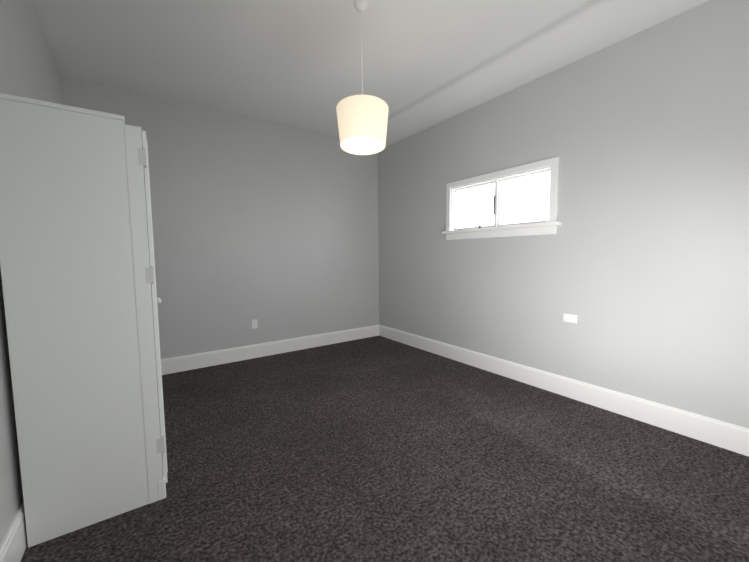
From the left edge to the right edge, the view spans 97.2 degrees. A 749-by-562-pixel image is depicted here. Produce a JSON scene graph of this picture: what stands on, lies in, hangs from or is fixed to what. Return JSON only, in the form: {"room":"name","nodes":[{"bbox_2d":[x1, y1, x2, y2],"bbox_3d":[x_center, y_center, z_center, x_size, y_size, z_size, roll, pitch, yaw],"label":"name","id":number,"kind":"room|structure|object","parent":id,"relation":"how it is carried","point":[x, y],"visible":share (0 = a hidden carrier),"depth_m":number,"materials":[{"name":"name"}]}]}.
{"room":"bedroom","nodes":[
{"label":"bedroom","id":0,"kind":"room"},
{"bbox_2d":[0,0,64,545],"bbox_3d":[-1.613,-0.357,1.264,0.120,3.150,4.880,-4,5,-35],"label":"wall","id":1,"kind":"structure","parent":0,"point":[29,68],"depth_m":1.74,"materials":[{"name":"grey paint"}]},
{"bbox_2d":[62,76,378,358],"bbox_3d":[-1.453,-0.594,4.278,3.620,3.150,0.120,-4,5,-35],"label":"wall","id":2,"kind":"structure","parent":0,"point":[271,228],"depth_m":4.12,"materials":[{"name":"grey paint"}]},
{"bbox_2d":[251,319,257,328],"bbox_3d":[-1.534,0.550,4.220,0.075,0.115,0.012,-4,5,-35],"label":"socket","id":3,"kind":"object","parent":2,"relation":"attached to","point":[254,323],"visible":1,"depth_m":4.21,"materials":[{"name":"white plastic"}]},
{"bbox_2d":[30,0,708,146],"bbox_3d":[-0.099,-1.901,2.224,3.620,0.192,4.640,-4,5,-35],"label":"ceiling","id":4,"kind":"structure","parent":0,"point":[421,65],"depth_m":2.69,"materials":[{"name":"white paint"}]},
{"bbox_2d":[336,0,388,154],"bbox_3d":[-0.085,-1.398,2.267,0.363,0.963,0.362,-4,5,-35],"label":"pendant lamp","id":5,"kind":"object","parent":4,"relation":"hanging from","point":[362,119],"visible":1,"depth_m":2.16,"materials":[{"name":"white fabric"}]},
{"bbox_2d":[20,336,748,561],"bbox_3d":[-0.066,1.163,2.462,3.860,0.100,4.880,-4,5,-35],"label":"floor","id":6,"kind":"structure","parent":0,"point":[376,449],"depth_m":1.94,"materials":[{"name":"black carpet"}]},
{"bbox_2d":[0,93,167,547],"bbox_3d":[-1.637,0.170,2.002,0.578,1.984,1.052,-4,5,-35],"label":"wardrobe","id":7,"kind":"object","parent":6,"relation":"on","point":[78,274],"visible":1,"depth_m":1.54,"materials":[{"name":"white wood"}]},
{"bbox_2d":[0,325,748,561],"bbox_3d":[-0.068,1.026,2.451,3.620,0.175,4.640,-4,5,-35],"label":"boards","id":8,"kind":"object","parent":6,"relation":"on","point":[725,435],"visible":0.69,"depth_m":3.07,"materials":[{"name":"white wood"}]},
{"bbox_2d":[378,0,748,427],"bbox_3d":[1.446,-0.556,3.408,0.120,3.150,4.880,-4,5,-35],"label":"wall","id":9,"kind":"structure","parent":0,"point":[637,264],"depth_m":2.64,"materials":[{"name":"grey paint"}]},
{"bbox_2d":[451,166,550,230],"bbox_3d":[1.325,-0.835,3.554,0.120,0.515,1.200,-4,5,-35],"label":"window","id":10,"kind":"structure","parent":9,"relation":"in","point":[497,199],"depth_m":3.54,"materials":[{"name":"white"}]},
{"bbox_2d":[442,157,560,239],"bbox_3d":[1.278,-0.808,3.523,0.115,0.686,1.394,-4,5,-35],"label":"window frame","id":11,"kind":"structure","parent":9,"relation":"attached to","point":[550,226],"depth_m":3.32,"materials":[{"name":"white wood"}]},
{"bbox_2d":[563,313,576,323],"bbox_3d":[1.746,0.334,2.947,0.012,0.076,0.118,-4,5,-35],"label":"electrical outlet","id":12,"kind":"object","parent":9,"relation":"attached to","point":[570,318],"visible":1,"depth_m":2.94,"materials":[{"name":"white plastic"}]}
]}

